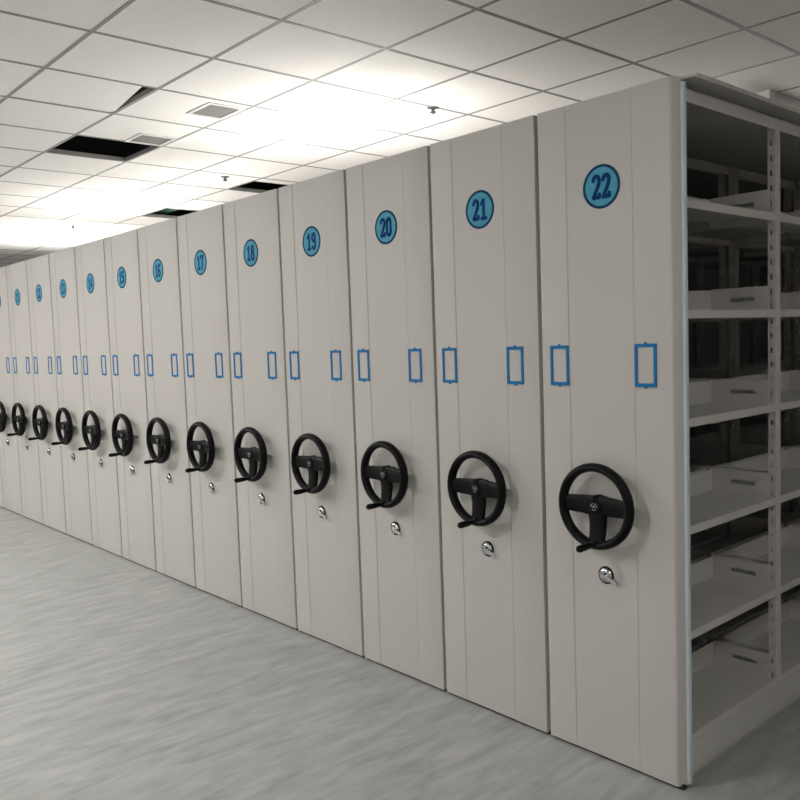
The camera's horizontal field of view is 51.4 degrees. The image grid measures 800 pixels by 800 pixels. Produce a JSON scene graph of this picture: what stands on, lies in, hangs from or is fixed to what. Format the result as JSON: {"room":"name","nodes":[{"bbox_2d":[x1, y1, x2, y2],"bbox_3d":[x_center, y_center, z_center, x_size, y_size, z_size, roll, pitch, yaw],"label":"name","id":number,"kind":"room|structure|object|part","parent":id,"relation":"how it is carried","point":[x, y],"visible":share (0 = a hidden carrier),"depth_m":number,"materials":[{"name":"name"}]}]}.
{"room":"archive storage room","nodes":[
{"label":"archive storage room","id":0,"kind":"room"},
{"bbox_2d":[53,87,286,215],"bbox_3d":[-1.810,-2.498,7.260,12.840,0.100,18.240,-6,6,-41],"label":"ceiling opening","id":1,"kind":"structure","parent":0,"point":[85,144],"depth_m":8.19,"materials":[{"name":"black"}]},
{"bbox_2d":[0,0,799,267],"bbox_3d":[-1.789,-1.887,7.305,12.580,0.016,17.980,-6,6,-41],"label":"ceiling","id":2,"kind":"structure","parent":0,"point":[475,40],"depth_m":4.44,"materials":[{"name":"tile"}]},
{"bbox_2d":[124,133,176,145],"bbox_3d":[-1.683,-1.767,5.616,0.260,0.026,0.257,-6,6,-41],"label":"ceiling vent","id":3,"kind":"object","parent":2,"relation":"in","point":[141,138],"visible":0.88,"depth_m":5.62,"materials":[{"name":"grey metal"}]},
{"bbox_2d":[150,208,178,214],"bbox_3d":[-2.329,-2.072,8.828,0.089,0.089,1.300,-6,6,-41],"label":"ceiling pipe","id":4,"kind":"object","parent":2,"relation":"attached to","point":[164,211],"visible":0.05,"depth_m":9.05,"materials":[{"name":"green"}]},
{"bbox_2d":[186,102,244,119],"bbox_3d":[-1.107,-1.741,4.984,0.240,0.026,0.285,-6,6,-41],"label":"ceiling vent","id":5,"kind":"object","parent":2,"relation":"in","point":[210,109],"visible":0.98,"depth_m":4.99,"materials":[{"name":"grey metal"}]},
{"bbox_2d":[194,104,238,116],"bbox_3d":[-1.106,-1.737,4.984,0.196,0.009,0.241,-6,6,-41],"label":"grille","id":6,"kind":"object","parent":5,"relation":"attached to","point":[206,110],"depth_m":4.98,"materials":[{"name":"grey metal"}]},
{"bbox_2d":[0,0,799,263],"bbox_3d":[-1.789,-1.892,7.304,12.620,0.030,18.020,-6,6,-41],"label":"grid","id":7,"kind":"structure","parent":2,"relation":"attached to","point":[149,90],"depth_m":4.61,"materials":[{"name":"grey metal"}]},
{"bbox_2d":[427,106,438,113],"bbox_3d":[0.202,-1.766,5.082,0.076,0.041,0.076,-6,6,-41],"label":"sprinkler head","id":8,"kind":"object","parent":2,"relation":"attached to","point":[432,108],"visible":1,"depth_m":5.07},
{"bbox_2d":[756,90,799,109],"bbox_3d":[2.713,-1.819,5.511,1.540,0.168,0.170,-6,6,-41],"label":"duct","id":9,"kind":"object","parent":2,"relation":"attached to","point":[770,94],"visible":0.2,"depth_m":5.03,"materials":[{"name":"metal"}]},
{"bbox_2d":[0,507,799,799],"bbox_3d":[-1.687,1.077,7.520,12.600,0.128,18.000,-6,6,-41],"label":"floor","id":10,"kind":"structure","parent":0,"point":[121,678],"depth_m":3.33,"materials":[{"name":"tile"}]},
{"bbox_2d":[0,452,5,508],"bbox_3d":[-2.258,-0.266,9.695,5.065,2.272,0.545,-6,6,-41],"label":"shelving unit","id":11,"kind":"object","parent":10,"relation":"on","point":[1,481],"visible":0.02,"depth_m":8.02,"materials":[{"name":"paint"}]},
{"bbox_3d":[-4.021,-0.098,8.142,0.035,2.260,0.532,-6,6,-41],"label":"panel","id":12,"kind":"part","parent":11,"relation":"part of","materials":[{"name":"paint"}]},
{"bbox_2d":[0,266,22,515],"bbox_3d":[-1.894,-0.248,9.286,5.065,2.272,0.545,-6,6,-41],"label":"shelving unit","id":13,"kind":"object","parent":10,"relation":"on","point":[9,450],"visible":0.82,"depth_m":7.66,"materials":[{"name":"paint"}]},
{"bbox_2d":[6,260,43,524],"bbox_3d":[-1.530,-0.231,8.877,5.065,2.272,0.545,-6,6,-41],"label":"shelving unit","id":14,"kind":"object","parent":10,"relation":"on","point":[17,283],"visible":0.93,"depth_m":7.29,"materials":[{"name":"paint"}]},
{"bbox_3d":[-3.378,0.301,7.274,0.107,0.028,0.028,-6,6,-41],"label":"crank handle","id":15,"kind":"part","parent":14,"relation":"part of","materials":[{"name":"black plastic"}]},
{"bbox_3d":[-3.440,-0.311,7.434,0.006,0.151,0.079,-6,6,-41],"label":"card frame","id":16,"kind":"part","parent":14,"relation":"part of","materials":[{"name":"blue plastic"}]},
{"bbox_3d":[-3.212,-0.300,7.178,0.006,0.151,0.079,-6,6,-41],"label":"card frame","id":17,"kind":"part","parent":14,"relation":"part of","materials":[{"name":"blue plastic"}]},
{"bbox_2d":[26,254,67,534],"bbox_3d":[-1.167,-0.214,8.469,5.065,2.272,0.545,-6,6,-41],"label":"shelving unit","id":18,"kind":"object","parent":10,"relation":"on","point":[46,408],"visible":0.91,"depth_m":6.88,"materials":[{"name":"paint"}]},
{"bbox_3d":[-3.015,0.318,6.866,0.107,0.028,0.028,-6,6,-41],"label":"crank handle","id":19,"kind":"part","parent":18,"relation":"part of","materials":[{"name":"black plastic"}]},
{"bbox_3d":[-3.076,-0.293,7.025,0.006,0.151,0.079,-6,6,-41],"label":"card frame","id":20,"kind":"part","parent":18,"relation":"part of","materials":[{"name":"blue plastic"}]},
{"bbox_3d":[-2.848,-0.283,6.769,0.006,0.151,0.079,-6,6,-41],"label":"card frame","id":21,"kind":"part","parent":18,"relation":"part of","materials":[{"name":"blue plastic"}]},
{"bbox_2d":[49,247,92,544],"bbox_3d":[-0.802,-0.197,8.060,5.065,2.272,0.545,-6,6,-41],"label":"shelving unit","id":22,"kind":"object","parent":10,"relation":"on","point":[69,415],"visible":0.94,"depth_m":6.47,"materials":[{"name":"paint"}]},
{"bbox_3d":[-2.651,0.336,6.457,0.107,0.028,0.028,-6,6,-41],"label":"crank handle","id":23,"kind":"part","parent":22,"relation":"part of","materials":[{"name":"black plastic"}]},
{"bbox_3d":[-2.712,-0.276,6.616,0.006,0.151,0.079,-6,6,-41],"label":"card frame","id":24,"kind":"part","parent":22,"relation":"part of","materials":[{"name":"blue"}]},
{"bbox_3d":[-2.484,-0.266,6.360,0.006,0.151,0.079,-6,6,-41],"label":"card frame","id":25,"kind":"part","parent":22,"relation":"part of","materials":[{"name":"blue plastic"}]},
{"bbox_2d":[74,238,123,557],"bbox_3d":[-0.439,-0.180,7.651,5.065,2.272,0.545,-6,6,-41],"label":"shelving unit","id":26,"kind":"object","parent":10,"relation":"on","point":[98,417],"visible":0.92,"depth_m":6.06,"materials":[{"name":"paint"}]},
{"bbox_3d":[-2.287,0.353,6.048,0.107,0.028,0.028,-6,6,-41],"label":"crank handle","id":27,"kind":"part","parent":26,"relation":"part of","materials":[{"name":"black plastic"}]},
{"bbox_3d":[-2.348,-0.259,6.207,0.006,0.151,0.079,-6,6,-41],"label":"card frame","id":28,"kind":"part","parent":26,"relation":"part of","materials":[{"name":"blue plastic"}]},
{"bbox_3d":[-2.120,-0.248,5.951,0.006,0.151,0.079,-6,6,-41],"label":"card frame","id":29,"kind":"part","parent":26,"relation":"part of","materials":[{"name":"blue"}]},
{"bbox_2d":[104,229,157,571],"bbox_3d":[-0.075,-0.163,7.242,5.065,2.272,0.545,-6,6,-41],"label":"shelving unit","id":30,"kind":"object","parent":10,"relation":"on","point":[130,421],"visible":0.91,"depth_m":5.65,"materials":[{"name":"paint"}]},
{"bbox_3d":[-1.923,0.370,5.639,0.107,0.028,0.028,-6,6,-41],"label":"crank handle","id":31,"kind":"part","parent":30,"relation":"part of","materials":[{"name":"black plastic"}]},
{"bbox_3d":[-1.984,-0.242,5.798,0.006,0.151,0.079,-6,6,-41],"label":"card frame","id":32,"kind":"part","parent":30,"relation":"part of","materials":[{"name":"blue plastic"}]},
{"bbox_3d":[-1.756,-0.231,5.542,0.006,0.151,0.079,-6,6,-41],"label":"card frame","id":33,"kind":"part","parent":30,"relation":"part of","materials":[{"name":"blue plastic"}]},
{"bbox_2d":[137,218,195,587],"bbox_3d":[0.289,-0.146,6.833,5.065,2.272,0.545,-6,6,-41],"label":"shelving unit","id":34,"kind":"object","parent":10,"relation":"on","point":[167,428],"visible":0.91,"depth_m":5.24,"materials":[{"name":"paint"}]},
{"bbox_3d":[-1.620,-0.225,5.390,0.006,0.151,0.079,-6,6,-41],"label":"card frame","id":35,"kind":"part","parent":34,"relation":"part of","materials":[{"name":"blue plastic"}]},
{"bbox_3d":[-1.559,0.387,5.230,0.107,0.028,0.028,-6,6,-41],"label":"crank handle","id":36,"kind":"part","parent":34,"relation":"part of","materials":[{"name":"black plastic"}]},
{"bbox_3d":[-1.392,-0.214,5.134,0.006,0.151,0.079,-6,6,-41],"label":"card frame","id":37,"kind":"part","parent":34,"relation":"part of","materials":[{"name":"blue plastic"}]},
{"bbox_2d":[177,204,243,607],"bbox_3d":[0.653,-0.128,6.425,5.065,2.272,0.545,-6,6,-41],"label":"shelving unit","id":38,"kind":"object","parent":10,"relation":"on","point":[210,441],"visible":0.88,"depth_m":4.83,"materials":[{"name":"paint"}]},
{"bbox_3d":[-1.256,-0.208,4.981,0.006,0.151,0.079,-6,6,-41],"label":"card frame","id":39,"kind":"part","parent":38,"relation":"part of","materials":[{"name":"blue plastic"}]},
{"bbox_3d":[-1.195,0.404,4.822,0.107,0.028,0.028,-6,6,-41],"label":"crank handle","id":40,"kind":"part","parent":38,"relation":"part of","materials":[{"name":"black plastic"}]},
{"bbox_3d":[-1.028,-0.197,4.725,0.006,0.151,0.079,-6,6,-41],"label":"card frame","id":41,"kind":"part","parent":38,"relation":"part of","materials":[{"name":"blue"}]},
{"bbox_2d":[223,189,297,629],"bbox_3d":[1.017,-0.111,6.016,5.065,2.272,0.545,-6,6,-41],"label":"shelving unit","id":42,"kind":"object","parent":10,"relation":"on","point":[251,223],"visible":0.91,"depth_m":4.42,"materials":[{"name":"paint"}]},
{"bbox_3d":[-0.892,-0.191,4.572,0.006,0.151,0.079,-6,6,-41],"label":"card frame","id":43,"kind":"part","parent":42,"relation":"part of","materials":[{"name":"blue plastic"}]},
{"bbox_3d":[-0.831,0.421,4.413,0.107,0.028,0.028,-6,6,-41],"label":"crank handle","id":44,"kind":"part","parent":42,"relation":"part of","materials":[{"name":"black plastic"}]},
{"bbox_3d":[-0.664,-0.180,4.316,0.006,0.151,0.079,-6,6,-41],"label":"card frame","id":45,"kind":"part","parent":42,"relation":"part of","materials":[{"name":"blue plastic"}]},
{"bbox_2d":[278,169,364,657],"bbox_3d":[1.381,-0.094,5.607,5.065,2.272,0.545,-6,6,-41],"label":"shelving unit","id":46,"kind":"object","parent":10,"relation":"on","point":[313,212],"visible":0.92,"depth_m":4.01,"materials":[{"name":"paint"}]},
{"bbox_3d":[-0.528,-0.173,4.163,0.006,0.151,0.079,-6,6,-41],"label":"card frame","id":47,"kind":"part","parent":46,"relation":"part of","materials":[{"name":"blue plastic"}]},
{"bbox_3d":[-0.467,0.438,4.004,0.107,0.028,0.028,-6,6,-41],"label":"crank handle","id":48,"kind":"part","parent":46,"relation":"part of","materials":[{"name":"black plastic"}]},
{"bbox_3d":[-0.300,-0.163,3.907,0.006,0.151,0.079,-6,6,-41],"label":"card frame","id":49,"kind":"part","parent":46,"relation":"part of","materials":[{"name":"blue plastic"}]},
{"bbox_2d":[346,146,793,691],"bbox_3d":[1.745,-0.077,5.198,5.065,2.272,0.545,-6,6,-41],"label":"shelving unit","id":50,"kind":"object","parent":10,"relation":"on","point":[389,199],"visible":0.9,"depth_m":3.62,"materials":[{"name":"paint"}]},
{"bbox_3d":[-0.165,-0.156,3.755,0.006,0.151,0.079,-6,6,-41],"label":"card frame","id":51,"kind":"part","parent":50,"relation":"part of","materials":[{"name":"blue plastic"}]},
{"bbox_3d":[-0.103,0.456,3.595,0.107,0.028,0.028,-6,6,-41],"label":"crank handle","id":52,"kind":"part","parent":50,"relation":"part of","materials":[{"name":"black plastic"}]},
{"bbox_3d":[-0.017,0.091,3.645,0.035,2.260,0.532,-6,6,-41],"label":"panel","id":53,"kind":"part","parent":50,"relation":"part of","materials":[{"name":"paint"}]},
{"bbox_3d":[0.064,-0.146,3.498,0.006,0.151,0.079,-6,6,-41],"label":"card frame","id":54,"kind":"part","parent":50,"relation":"part of","materials":[{"name":"blue plastic"}]},
{"bbox_3d":[1.816,-0.139,5.255,4.835,2.087,0.526,-6,6,-41],"label":"shelving frame","id":55,"kind":"part","parent":50,"relation":"part of","materials":[{"name":"grey paint"}]},
{"bbox_2d":[430,115,798,734],"bbox_3d":[2.109,-0.060,4.790,5.065,2.272,0.545,-6,6,-41],"label":"shelving unit","id":56,"kind":"object","parent":10,"relation":"on","point":[485,182],"visible":0.51,"depth_m":3.23,"materials":[{"name":"paint"}]},
{"bbox_3d":[0.200,-0.139,3.346,0.006,0.151,0.079,-6,6,-41],"label":"card frame","id":57,"kind":"part","parent":56,"relation":"part of","materials":[{"name":"blue plastic"}]},
{"bbox_3d":[0.261,0.473,3.187,0.107,0.028,0.028,-6,6,-41],"label":"crank handle","id":58,"kind":"part","parent":56,"relation":"part of","materials":[{"name":"black plastic"}]},
{"bbox_3d":[0.347,0.108,3.236,0.035,2.260,0.532,-6,6,-41],"label":"panel","id":59,"kind":"part","parent":56,"relation":"part of","materials":[{"name":"paint"}]},
{"bbox_3d":[0.427,-0.129,3.090,0.006,0.151,0.079,-6,6,-41],"label":"card frame","id":60,"kind":"part","parent":56,"relation":"part of","materials":[{"name":"blue plastic"}]},
{"bbox_3d":[1.554,0.225,4.488,0.655,0.109,0.250,-6,6,-41],"label":"shelf","id":61,"kind":"part","parent":56,"relation":"part of","materials":[{"name":"grey metal"}]},
{"bbox_3d":[1.518,-0.810,4.413,0.655,0.109,0.250,-6,6,-41],"label":"shelf","id":62,"kind":"part","parent":56,"relation":"part of","materials":[{"name":"grey metal"}]},
{"bbox_3d":[1.182,-0.750,3.748,0.655,0.109,0.250,-6,6,-41],"label":"shelf","id":63,"kind":"part","parent":56,"relation":"part of","materials":[{"name":"grey metal"}]},
{"bbox_3d":[1.230,0.630,3.848,0.655,0.109,0.250,-6,6,-41],"label":"shelf","id":64,"kind":"part","parent":56,"relation":"part of","materials":[{"name":"grey metal"}]},
{"bbox_3d":[1.218,0.285,3.823,0.655,0.109,0.250,-6,6,-41],"label":"shelf","id":65,"kind":"part","parent":56,"relation":"part of","materials":[{"name":"grey metal"}]},
{"bbox_3d":[1.725,-0.112,4.258,0.655,0.109,0.250,-6,6,-41],"label":"shelf","id":66,"kind":"part","parent":56,"relation":"part of","materials":[{"name":"grey metal"}]},
{"bbox_3d":[1.737,0.234,4.283,0.655,0.109,0.250,-6,6,-41],"label":"shelf","id":67,"kind":"part","parent":56,"relation":"part of","materials":[{"name":"grey metal"}]},
{"bbox_3d":[2.318,-1.138,4.577,4.835,0.038,0.004,-6,6,-41],"label":"rail","id":68,"kind":"part","parent":56,"relation":"part of","materials":[{"name":"white metal"}]},
{"bbox_3d":[2.037,-0.862,4.872,0.655,0.109,0.250,-6,6,-41],"label":"shelf","id":69,"kind":"part","parent":56,"relation":"part of","materials":[{"name":"grey metal"}]},
{"bbox_3d":[1.701,-0.802,4.207,0.655,0.109,0.250,-6,6,-41],"label":"shelf","id":70,"kind":"part","parent":56,"relation":"part of","materials":[{"name":"grey metal"}]},
{"bbox_3d":[1.749,0.579,4.308,0.655,0.109,0.250,-6,6,-41],"label":"shelf","id":71,"kind":"part","parent":56,"relation":"part of","materials":[{"name":"grey metal"}]},
{"bbox_3d":[2.072,0.174,4.948,0.655,0.109,0.250,-6,6,-41],"label":"shelf","id":72,"kind":"part","parent":56,"relation":"part of","materials":[{"name":"grey metal"}]},
{"bbox_3d":[2.255,0.182,4.742,0.655,0.109,0.250,-6,6,-41],"label":"shelf","id":73,"kind":"part","parent":56,"relation":"part of","materials":[{"name":"grey metal"}]},
{"bbox_3d":[2.555,-0.913,5.332,0.655,0.109,0.250,-6,6,-41],"label":"shelf","id":74,"kind":"part","parent":56,"relation":"part of","materials":[{"name":"grey metal"}]},
{"bbox_2d":[537,72,799,790],"bbox_3d":[2.487,-0.042,4.365,5.065,2.272,0.588,-6,6,-41],"label":"shelving unit","id":75,"kind":"object","parent":10,"relation":"on","point":[666,654],"visible":1,"depth_m":2.87,"materials":[{"name":"paint"}]},
{"bbox_3d":[0.563,-0.122,2.937,0.006,0.151,0.079,-6,6,-41],"label":"card frame","id":76,"kind":"part","parent":75,"relation":"part of","materials":[{"name":"blue plastic"}]},
{"bbox_3d":[0.625,0.490,2.778,0.107,0.028,0.028,-6,6,-41],"label":"crank handle","id":77,"kind":"part","parent":75,"relation":"part of","materials":[{"name":"black plastic"}]},
{"bbox_3d":[0.712,0.125,2.827,0.035,2.260,0.534,-6,6,-41],"label":"panel","id":78,"kind":"part","parent":75,"relation":"part of","materials":[{"name":"paint"}]},
{"bbox_3d":[0.791,-0.111,2.681,0.006,0.151,0.079,-6,6,-41],"label":"card frame","id":79,"kind":"part","parent":75,"relation":"part of","materials":[{"name":"blue plastic"}]},
{"bbox_3d":[0.856,-0.692,3.095,0.625,0.109,0.250,-6,6,-41],"label":"shelf","id":80,"kind":"part","parent":75,"relation":"part of","materials":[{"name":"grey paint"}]},
{"bbox_3d":[0.892,0.344,3.170,0.625,0.109,0.250,-6,6,-41],"label":"shelf","id":81,"kind":"part","parent":75,"relation":"part of","materials":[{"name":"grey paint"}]},
{"bbox_3d":[0.915,1.032,3.220,0.625,0.109,0.250,-6,6,-41],"label":"shelf","id":82,"kind":"part","parent":75,"relation":"part of","materials":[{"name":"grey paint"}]},
{"bbox_3d":[0.903,0.689,3.195,0.625,0.109,0.250,-6,6,-41],"label":"shelf","id":83,"kind":"part","parent":75,"relation":"part of","materials":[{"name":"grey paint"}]},
{"bbox_3d":[1.375,-0.397,3.569,0.655,0.109,0.250,-6,6,-41],"label":"shelf","id":84,"kind":"part","parent":75,"relation":"part of","materials":[{"name":"grey metal"}]},
{"bbox_3d":[1.038,-0.683,2.889,0.625,0.109,0.250,-6,6,-41],"label":"shelf","id":85,"kind":"part","parent":75,"relation":"part of","materials":[{"name":"white metal"}]},
{"bbox_3d":[1.050,-0.338,2.914,0.625,0.109,0.250,-6,6,-41],"label":"shelf","id":86,"kind":"part","parent":75,"relation":"part of","materials":[{"name":"white metal"}]},
{"bbox_3d":[1.062,0.007,2.939,0.625,0.109,0.250,-6,6,-41],"label":"shelf","id":87,"kind":"part","parent":75,"relation":"part of","materials":[{"name":"grey metal"}]},
{"bbox_3d":[1.074,0.353,2.965,0.625,0.109,0.250,-6,6,-41],"label":"shelf","id":88,"kind":"part","parent":75,"relation":"part of","materials":[{"name":"grey metal"}]},
{"bbox_3d":[1.098,1.040,3.015,0.625,0.109,0.250,-6,6,-41],"label":"shelf","id":89,"kind":"part","parent":75,"relation":"part of","materials":[{"name":"grey metal"}]},
{"bbox_3d":[1.086,0.698,2.990,0.625,0.109,0.250,-6,6,-41],"label":"shelf","id":90,"kind":"part","parent":75,"relation":"part of","materials":[{"name":"grey metal"}]},
{"bbox_3d":[1.363,-0.742,3.544,0.655,0.109,0.250,-6,6,-41],"label":"shelf","id":91,"kind":"part","parent":75,"relation":"part of","materials":[{"name":"grey metal"}]},
{"bbox_3d":[1.411,0.639,3.645,0.655,0.109,0.250,-6,6,-41],"label":"shelf","id":92,"kind":"part","parent":75,"relation":"part of","materials":[{"name":"grey metal"}]},
{"bbox_3d":[2.335,-1.138,4.558,4.835,0.038,0.003,-6,6,-41],"label":"rail","id":93,"kind":"part","parent":75,"relation":"part of","materials":[{"name":"white metal"}]},
{"bbox_3d":[2.682,-1.121,4.168,4.835,0.038,0.004,-6,6,-41],"label":"rail","id":94,"kind":"part","parent":75,"relation":"part of","materials":[{"name":"white metal"}]},
{"bbox_3d":[1.423,0.982,3.670,0.655,0.109,0.250,-6,6,-41],"label":"shelf","id":95,"kind":"part","parent":75,"relation":"part of","materials":[{"name":"grey metal"}]},
{"bbox_3d":[1.387,-0.052,3.595,0.655,0.109,0.250,-6,6,-41],"label":"shelf","id":96,"kind":"part","parent":75,"relation":"part of","materials":[{"name":"grey metal"}]},
{"bbox_3d":[1.399,0.294,3.620,0.655,0.109,0.250,-6,6,-41],"label":"shelf","id":97,"kind":"part","parent":75,"relation":"part of","materials":[{"name":"grey metal"}]},
{"bbox_3d":[1.606,0.990,3.464,0.655,0.109,0.250,-6,6,-41],"label":"shelf","id":98,"kind":"part","parent":75,"relation":"part of","materials":[{"name":"grey metal"}]},
{"bbox_3d":[1.594,0.647,3.439,0.655,0.109,0.250,-6,6,-41],"label":"shelf","id":99,"kind":"part","parent":75,"relation":"part of","materials":[{"name":"grey metal"}]},
{"bbox_3d":[1.582,0.302,3.414,0.655,0.109,0.250,-6,6,-41],"label":"shelf","id":100,"kind":"part","parent":75,"relation":"part of","materials":[{"name":"grey metal"}]},
{"bbox_3d":[1.570,-0.043,3.389,0.655,0.109,0.250,-6,6,-41],"label":"shelf","id":101,"kind":"part","parent":75,"relation":"part of","materials":[{"name":"grey metal"}]},
{"bbox_3d":[1.882,-0.793,4.004,0.655,0.109,0.250,-6,6,-41],"label":"shelf","id":102,"kind":"part","parent":75,"relation":"part of","materials":[{"name":"grey metal"}]},
{"bbox_3d":[1.546,-0.733,3.339,0.655,0.109,0.250,-6,6,-41],"label":"shelf","id":103,"kind":"part","parent":75,"relation":"part of","materials":[{"name":"white metal"}]},
{"bbox_3d":[1.930,0.587,4.104,0.655,0.109,0.250,-6,6,-41],"label":"shelf","id":104,"kind":"part","parent":75,"relation":"part of","materials":[{"name":"grey metal"}]},
{"bbox_3d":[1.558,-0.388,3.364,0.655,0.109,0.250,-6,6,-41],"label":"shelf","id":105,"kind":"part","parent":75,"relation":"part of","materials":[{"name":"white metal"}]},
{"bbox_3d":[1.942,0.930,4.129,0.655,0.109,0.250,-6,6,-41],"label":"shelf","id":106,"kind":"part","parent":75,"relation":"part of","materials":[{"name":"grey metal"}]}
]}

